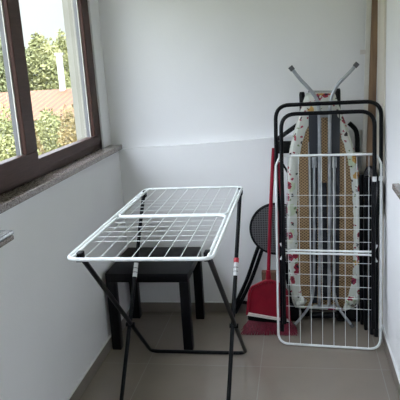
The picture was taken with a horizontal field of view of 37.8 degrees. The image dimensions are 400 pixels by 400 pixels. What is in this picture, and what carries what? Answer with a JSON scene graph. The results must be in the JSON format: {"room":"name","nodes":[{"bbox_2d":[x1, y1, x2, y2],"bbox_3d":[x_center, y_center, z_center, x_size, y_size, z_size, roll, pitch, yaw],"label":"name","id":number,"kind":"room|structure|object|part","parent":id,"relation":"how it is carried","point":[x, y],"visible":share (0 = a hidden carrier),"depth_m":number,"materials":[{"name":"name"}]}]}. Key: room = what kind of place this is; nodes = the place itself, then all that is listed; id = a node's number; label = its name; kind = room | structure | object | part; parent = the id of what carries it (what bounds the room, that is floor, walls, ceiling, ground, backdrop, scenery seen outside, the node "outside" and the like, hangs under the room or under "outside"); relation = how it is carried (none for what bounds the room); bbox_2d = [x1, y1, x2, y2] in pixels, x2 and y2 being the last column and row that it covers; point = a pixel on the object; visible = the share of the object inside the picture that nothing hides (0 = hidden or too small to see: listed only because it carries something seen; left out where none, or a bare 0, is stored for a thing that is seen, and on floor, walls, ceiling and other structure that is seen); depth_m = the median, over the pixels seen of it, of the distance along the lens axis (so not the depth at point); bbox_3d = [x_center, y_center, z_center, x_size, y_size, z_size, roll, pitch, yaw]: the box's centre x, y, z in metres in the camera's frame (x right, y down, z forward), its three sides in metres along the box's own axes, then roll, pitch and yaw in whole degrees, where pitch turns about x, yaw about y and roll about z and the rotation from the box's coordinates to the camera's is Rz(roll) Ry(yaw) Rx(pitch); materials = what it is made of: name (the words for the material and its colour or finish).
{"room":"laundry room","nodes":[
{"label":"laundry room","id":0,"kind":"room"},
{"bbox_2d":[0,0,129,399],"bbox_3d":[-0.954,0.051,1.361,0.200,2.650,4.950,-1,13,10],"label":"wall","id":1,"kind":"structure","parent":0,"point":[55,320],"depth_m":2.62,"materials":[{"name":"white paint"}]},
{"bbox_2d":[0,230,13,247],"bbox_3d":[-0.748,0.209,1.681,0.089,0.035,0.755,-1,13,10],"label":"stone ledge","id":2,"kind":"object","parent":1,"relation":"attached to","point":[6,236],"visible":1,"depth_m":1.99,"materials":[{"name":"stone"}]},
{"bbox_2d":[0,0,121,213],"bbox_3d":[-0.971,-0.403,1.329,0.257,1.250,4.298,-1,13,10],"label":"window","id":3,"kind":"structure","parent":1,"relation":"in","point":[25,175],"depth_m":2.42,"materials":[{"name":"brown wood"}]},
{"bbox_3d":[-0.822,-0.542,1.860,0.022,1.162,1.110,-1,13,10],"label":"sash","id":4,"kind":"part","parent":3,"relation":"part of","materials":[{"name":"brown wood"}]},
{"bbox_3d":[-0.933,0.190,1.468,0.257,0.029,4.298,-1,13,10],"label":"sill","id":5,"kind":"part","parent":3,"relation":"part of","materials":[{"name":"stone"}]},
{"bbox_3d":[-0.694,-0.778,2.803,0.022,1.150,0.910,-1,13,10],"label":"sash","id":6,"kind":"part","parent":3,"relation":"part of","materials":[{"name":"brown wood"}]},
{"bbox_2d":[62,0,86,140],"bbox_3d":[-0.710,-0.886,3.288,0.085,1.240,0.011,-1,13,10],"label":"trim","id":7,"kind":"structure","parent":1,"relation":"attached to","point":[68,12],"depth_m":3.32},
{"bbox_2d":[67,306,129,399],"bbox_3d":[-0.798,1.236,1.491,0.010,0.070,4.690,-1,13,10],"label":"baseboard","id":8,"kind":"structure","parent":1,"relation":"attached to","point":[79,389],"depth_m":2.99,"materials":[{"name":"tile"}]},
{"bbox_2d":[98,0,376,301],"bbox_3d":[0.308,-0.523,3.462,2.004,2.650,0.250,-1,13,10],"label":"wall","id":9,"kind":"structure","parent":0,"point":[195,88],"depth_m":3.39,"materials":[{"name":"white paint"}]},
{"bbox_2d":[141,301,335,312],"bbox_3d":[0.311,0.665,3.618,1.504,0.070,0.010,-1,13,10],"label":"baseboard","id":10,"kind":"structure","parent":9,"relation":"attached to","point":[146,306],"depth_m":3.69,"materials":[{"name":"tile"}]},
{"bbox_2d":[358,0,371,307],"bbox_3d":[0.921,-0.267,3.259,0.076,1.970,0.021,-1,13,10],"label":"trim","id":11,"kind":"structure","parent":9,"relation":"attached to","point":[366,51],"depth_m":3.15,"materials":[{"name":"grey wood"}]},
{"bbox_2d":[79,312,399,399],"bbox_3d":[-0.052,1.307,1.406,1.544,0.120,4.730,-1,13,10],"label":"floor","id":12,"kind":"structure","parent":0,"point":[270,369],"depth_m":2.99,"materials":[{"name":"beige tile"}]},
{"bbox_2d":[105,247,204,349],"bbox_3d":[-0.241,0.558,3.386,0.455,0.450,0.455,-1,13,10],"label":"side table","id":13,"kind":"object","parent":12,"relation":"on","point":[181,272],"visible":0.87,"depth_m":3.21,"materials":[{"name":"black paint"}]},
{"bbox_3d":[-0.471,0.635,3.232,0.050,0.400,0.050,-1,13,10],"label":"leg","id":14,"kind":"part","parent":13,"relation":"part of","materials":[{"name":"black paint"}]},
{"bbox_3d":[-0.407,0.539,3.620,0.050,0.400,0.050,-1,13,10],"label":"leg","id":15,"kind":"part","parent":13,"relation":"part of","materials":[{"name":"black paint"}]},
{"bbox_3d":[-0.072,0.626,3.164,0.050,0.400,0.050,-1,13,10],"label":"leg","id":16,"kind":"part","parent":13,"relation":"part of","materials":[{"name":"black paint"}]},
{"bbox_3d":[-0.008,0.530,3.552,0.050,0.400,0.050,-1,13,10],"label":"leg","id":17,"kind":"part","parent":13,"relation":"part of","materials":[{"name":"black paint"}]},
{"bbox_2d":[67,186,246,399],"bbox_3d":[-0.108,0.503,2.588,0.549,0.906,1.114,-1,13,10],"label":"drying rack","id":18,"kind":"object","parent":12,"relation":"on","point":[77,255],"visible":1,"depth_m":2.56,"materials":[{"name":"white metal"}]},
{"bbox_3d":[-0.165,0.133,2.225,0.488,0.011,0.536,-1,13,10],"label":"frame","id":19,"kind":"part","parent":18,"relation":"part of","materials":[{"name":"white metal"}]},
{"bbox_3d":[-0.122,0.069,2.484,0.522,0.013,1.114,-1,13,10],"label":"frame","id":20,"kind":"part","parent":18,"relation":"part of","materials":[{"name":"white metal"}]},
{"bbox_3d":[-0.114,0.506,2.590,0.537,0.901,0.981,-1,13,10],"label":"leg frame","id":21,"kind":"part","parent":18,"relation":"part of","materials":[{"name":"black metal"}]},
{"bbox_3d":[-0.080,0.005,2.743,0.488,0.011,0.536,-1,13,10],"label":"frame","id":22,"kind":"part","parent":18,"relation":"part of","materials":[{"name":"white metal"}]},
{"bbox_3d":[-0.080,0.462,2.771,0.546,0.899,0.617,-1,13,10],"label":"leg frame","id":23,"kind":"part","parent":18,"relation":"part of","materials":[{"name":"black metal"}]},
{"bbox_2d":[262,270,275,280],"bbox_3d":[0.413,0.571,3.429,0.089,0.325,0.045,-1,13,10],"label":"cardboard box","id":24,"kind":"object","parent":12,"relation":"on","point":[273,272],"visible":0.2,"depth_m":3.38,"materials":[{"name":"brown cardboard"}]},
{"bbox_2d":[235,203,303,313],"bbox_3d":[0.390,0.356,3.481,0.466,0.710,0.064,-1,13,10],"label":"folding stool","id":25,"kind":"object","parent":12,"relation":"on","point":[258,227],"visible":0.56,"depth_m":3.42,"materials":[{"name":"grey"}]},
{"bbox_3d":[0.291,0.433,3.522,0.254,0.554,0.023,0,14,15],"label":"leg","id":26,"kind":"part","parent":25,"relation":"part of","materials":[{"name":"black metal"}]},
{"bbox_3d":[0.318,0.432,3.518,0.260,0.554,0.023,0,14,15],"label":"leg","id":27,"kind":"part","parent":25,"relation":"part of","materials":[{"name":"black metal"}]},
{"bbox_3d":[0.446,0.169,3.401,0.300,0.300,0.012,-1,13,10],"label":"seat","id":28,"kind":"part","parent":25,"relation":"part of","materials":[{"name":"grey"}]},
{"bbox_3d":[0.523,0.429,3.478,0.126,0.549,0.022,-2,13,8],"label":"leg","id":29,"kind":"part","parent":25,"relation":"part of","materials":[{"name":"black metal"}]},
{"bbox_2d":[241,162,297,335],"bbox_3d":[0.368,0.281,3.242,0.324,0.980,0.102,-1,13,10],"label":"broom","id":30,"kind":"object","parent":12,"relation":"on","point":[254,324],"visible":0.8,"depth_m":3.33,"materials":[{"name":"red plastic"}]},
{"bbox_2d":[246,148,290,321],"bbox_3d":[0.363,0.204,3.227,0.252,0.980,0.082,-1,13,10],"label":"dustpan","id":31,"kind":"object","parent":30,"relation":"attached to","point":[262,296],"visible":0.87,"depth_m":3.27,"materials":[{"name":"red plastic"}]},
{"bbox_2d":[266,270,271,283],"bbox_3d":[0.381,0.427,3.255,0.036,0.077,0.036,-1,13,10],"label":"socket","id":32,"kind":"object","parent":31,"relation":"attached to","point":[268,272],"depth_m":3.24,"materials":[{"name":"red plastic"}]},
{"bbox_3d":[0.388,0.072,3.194,0.092,0.711,0.020,-13,16,-35],"label":"handle","id":33,"kind":"part","parent":31,"relation":"part of","materials":[{"name":"red plastic"}]},
{"bbox_3d":[0.446,0.230,3.241,0.029,0.890,0.021,-13,16,-34],"label":"handle","id":34,"kind":"part","parent":30,"relation":"part of","materials":[{"name":"red plastic"}]},
{"bbox_2d":[278,88,359,321],"bbox_3d":[0.677,0.052,3.335,0.460,1.344,0.103,-1,13,10],"label":"folding chair","id":35,"kind":"object","parent":12,"relation":"on","point":[353,314],"visible":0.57,"depth_m":3.30,"materials":[{"name":"black plastic"}]},
{"bbox_3d":[0.490,-0.381,3.269,0.132,0.100,0.025,-1,13,10],"label":"armrest","id":36,"kind":"part","parent":35,"relation":"part of","materials":[{"name":"black plastic"}]},
{"bbox_3d":[0.601,0.050,3.359,0.031,1.325,0.031,-1,13,10],"label":"post","id":37,"kind":"part","parent":35,"relation":"part of","materials":[{"name":"black plastic"}]},
{"bbox_3d":[0.789,0.042,3.326,0.031,1.333,0.031,-1,13,10],"label":"post","id":38,"kind":"part","parent":35,"relation":"part of","materials":[{"name":"black plastic"}]},
{"bbox_3d":[0.847,-0.349,3.220,0.068,0.172,0.026,-1,13,10],"label":"armrest","id":39,"kind":"part","parent":35,"relation":"part of","materials":[{"name":"black plastic"}]},
{"bbox_2d":[287,62,359,327],"bbox_3d":[0.689,0.003,3.232,0.423,1.485,0.118,-1,13,10],"label":"ironing board","id":40,"kind":"object","parent":12,"relation":"on","point":[313,134],"visible":0.87,"depth_m":3.26,"materials":[{"name":"fabric"}]},
{"bbox_3d":[0.586,0.275,3.291,0.158,0.933,0.024,-6,13,-10],"label":"leg","id":41,"kind":"part","parent":40,"relation":"part of","materials":[{"name":"grey metal"}]},
{"bbox_3d":[0.591,-0.044,3.209,0.161,1.358,0.032,-3,13,1],"label":"leg","id":42,"kind":"part","parent":40,"relation":"part of","materials":[{"name":"grey metal"}]},
{"bbox_3d":[0.639,0.062,3.277,0.062,1.108,0.010,-1,13,10],"label":"rail","id":43,"kind":"part","parent":40,"relation":"part of","materials":[{"name":"grey metal"}]},
{"bbox_3d":[0.706,0.243,3.314,0.033,0.695,0.007,-1,13,10],"label":"catch plate","id":44,"kind":"part","parent":40,"relation":"part of","materials":[{"name":"grey metal"}]},
{"bbox_3d":[0.699,0.057,3.276,0.367,1.194,0.005,-1,13,10],"label":"panel","id":45,"kind":"part","parent":40,"relation":"part of","materials":[{"name":"brown metal"}]},
{"bbox_3d":[0.758,0.053,3.256,0.051,1.083,0.010,-1,13,10],"label":"rail","id":46,"kind":"part","parent":40,"relation":"part of","materials":[{"name":"grey metal"}]},
{"bbox_3d":[0.773,-0.048,3.180,0.171,1.356,0.032,1,14,19],"label":"leg","id":47,"kind":"part","parent":40,"relation":"part of","materials":[{"name":"grey metal"}]},
{"bbox_3d":[0.794,0.272,3.252,0.122,0.927,0.031,7,17,38],"label":"leg","id":48,"kind":"part","parent":40,"relation":"part of","materials":[{"name":"grey metal"}]},
{"bbox_2d":[274,100,382,349],"bbox_3d":[0.670,0.142,3.063,0.554,1.291,0.203,0,14,15],"label":"drying rack","id":49,"kind":"object","parent":12,"relation":"on","point":[376,244],"visible":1,"depth_m":3.04,"materials":[{"name":"white metal"}]},
{"bbox_3d":[0.671,0.251,3.068,0.507,0.046,0.011,0,7,15],"label":"frame","id":50,"kind":"part","parent":49,"relation":"part of","materials":[{"name":"white metal"}]},
{"bbox_3d":[0.673,0.300,3.074,0.507,0.046,0.011,0,7,15],"label":"frame","id":51,"kind":"part","parent":49,"relation":"part of","materials":[{"name":"white metal"}]},
{"bbox_2d":[359,166,379,334],"bbox_3d":[0.921,0.271,3.208,0.054,0.928,0.297,-4,13,-1],"label":"folding stool","id":52,"kind":"object","parent":12,"relation":"on","point":[365,179],"visible":0.8,"depth_m":3.20,"materials":[{"name":"grey metal"}]},
{"bbox_3d":[0.904,0.287,3.265,0.021,0.871,0.048,-4,13,-1],"label":"leg","id":53,"kind":"part","parent":52,"relation":"part of","materials":[{"name":"black metal"}]},
{"bbox_3d":[0.907,0.304,3.193,0.021,0.870,0.039,-4,13,-1],"label":"leg","id":54,"kind":"part","parent":52,"relation":"part of","materials":[{"name":"black metal"}]},
{"bbox_3d":[0.919,0.286,3.267,0.021,0.872,0.113,-4,13,-1],"label":"leg","id":55,"kind":"part","parent":52,"relation":"part of","materials":[{"name":"black metal"}]},
{"bbox_3d":[0.920,-0.036,3.136,0.012,0.280,0.280,-4,13,-1],"label":"seat","id":56,"kind":"part","parent":52,"relation":"part of","materials":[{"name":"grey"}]},
{"bbox_3d":[0.923,0.310,3.164,0.021,0.872,0.100,-4,13,-1],"label":"leg","id":57,"kind":"part","parent":52,"relation":"part of","materials":[{"name":"black metal"}]},
{"bbox_2d":[366,0,377,288],"bbox_3d":[0.939,-0.263,3.236,0.090,1.970,0.020,-1,13,10],"label":"plank","id":58,"kind":"object","parent":12,"relation":"on","point":[374,11],"visible":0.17,"depth_m":3.13,"materials":[{"name":"brown wood"}]},
{"bbox_2d":[383,0,399,375],"bbox_3d":[0.775,0.012,1.065,0.300,2.650,4.950,-1,13,10],"label":"wall","id":59,"kind":"structure","parent":0,"point":[391,274],"depth_m":2.75,"materials":[{"name":"white paint"}]},
{"bbox_2d":[377,0,386,328],"bbox_3d":[0.954,-0.233,3.104,0.022,1.970,0.232,-1,13,10],"label":"panel","id":60,"kind":"object","parent":59,"relation":"attached to","point":[382,4],"visible":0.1,"depth_m":2.99,"materials":[{"name":"white paint"}]},
{"bbox_2d":[382,324,399,397],"bbox_3d":[0.675,1.202,1.239,0.010,0.070,4.690,-1,13,10],"label":"baseboard","id":61,"kind":"structure","parent":59,"relation":"attached to","point":[389,354],"depth_m":2.86,"materials":[{"name":"tile"}]},
{"bbox_2d":[392,183,399,198],"bbox_3d":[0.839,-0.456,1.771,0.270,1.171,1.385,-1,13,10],"label":"windowsill","id":62,"kind":"structure","parent":59,"relation":"in","point":[396,187],"depth_m":2.50,"materials":[{"name":"stone"}]},
{"label":"outside","id":63,"kind":"structure","parent":0,"visible":0},
{"bbox_3d":[-9.615,-3.765,39.638,90.000,0.200,92.000,-1,13,10],"label":"ground","id":64,"kind":"structure","parent":63,"visible":0},
{"bbox_2d":[0,40,7,92],"bbox_3d":[-5.792,-2.161,18.566,1.926,5.875,1.903,-1,13,10],"label":"tree","id":65,"kind":"object","parent":64,"relation":"on","point":[3,84],"visible":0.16,"depth_m":17.55,"materials":[{"name":"green plant"}]},
{"bbox_2d":[0,102,40,160],"bbox_3d":[-2.693,0.715,8.834,1.103,4.357,1.127,-1,13,10],"label":"shrub","id":66,"kind":"object","parent":64,"relation":"on","point":[7,144],"visible":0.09,"depth_m":8.32,"materials":[{"name":"green plant"}]},
{"bbox_2d":[0,53,74,153],"bbox_3d":[-2.350,-0.957,14.095,6.000,5.149,4.400,-1,13,10],"label":"house","id":67,"kind":"structure","parent":64,"relation":"on","point":[55,99],"depth_m":13.30,"materials":[{"name":"ceramic"}]},
{"bbox_2d":[34,123,44,155],"bbox_3d":[-2.676,0.485,9.940,0.696,4.293,0.719,-13,16,-33],"label":"shrub","id":68,"kind":"object","parent":64,"relation":"on","point":[37,139],"visible":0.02,"depth_m":9.62,"materials":[{"name":"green plant"}]},
{"bbox_2d":[26,31,66,90],"bbox_3d":[-4.900,-2.352,18.975,1.675,5.948,1.844,-1,13,10],"label":"tree","id":69,"kind":"object","parent":64,"relation":"on","point":[42,70],"visible":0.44,"depth_m":18.07,"materials":[{"name":"green plant"}]},
{"bbox_2d":[34,107,65,154],"bbox_3d":[-2.627,0.354,10.849,1.146,4.128,1.018,-1,13,10],"label":"shrub","id":70,"kind":"object","parent":64,"relation":"on","point":[46,131],"visible":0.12,"depth_m":10.33,"materials":[{"name":"green plant"}]},
{"bbox_2d":[34,37,70,90],"bbox_3d":[-5.551,-3.148,22.401,1.817,6.008,2.195,-16,18,-41],"label":"tree","id":71,"kind":"object","parent":64,"relation":"on","point":[54,49],"visible":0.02,"depth_m":21.80,"materials":[{"name":"green plant"}]},
{"bbox_2d":[55,29,70,85],"bbox_3d":[-5.877,-4.207,25.806,1.337,6.539,1.392,-1,13,10],"label":"tree","id":72,"kind":"object","parent":64,"relation":"on","point":[61,44],"visible":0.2,"depth_m":25.16,"materials":[{"name":"green plant"}]},
{"bbox_2d":[56,103,76,146],"bbox_3d":[-1.894,0.519,9.672,0.909,4.253,0.767,-1,13,10],"label":"shrub","id":73,"kind":"object","parent":64,"relation":"on","point":[70,136],"visible":0.06,"depth_m":9.10,"materials":[{"name":"green plant"}]}
]}

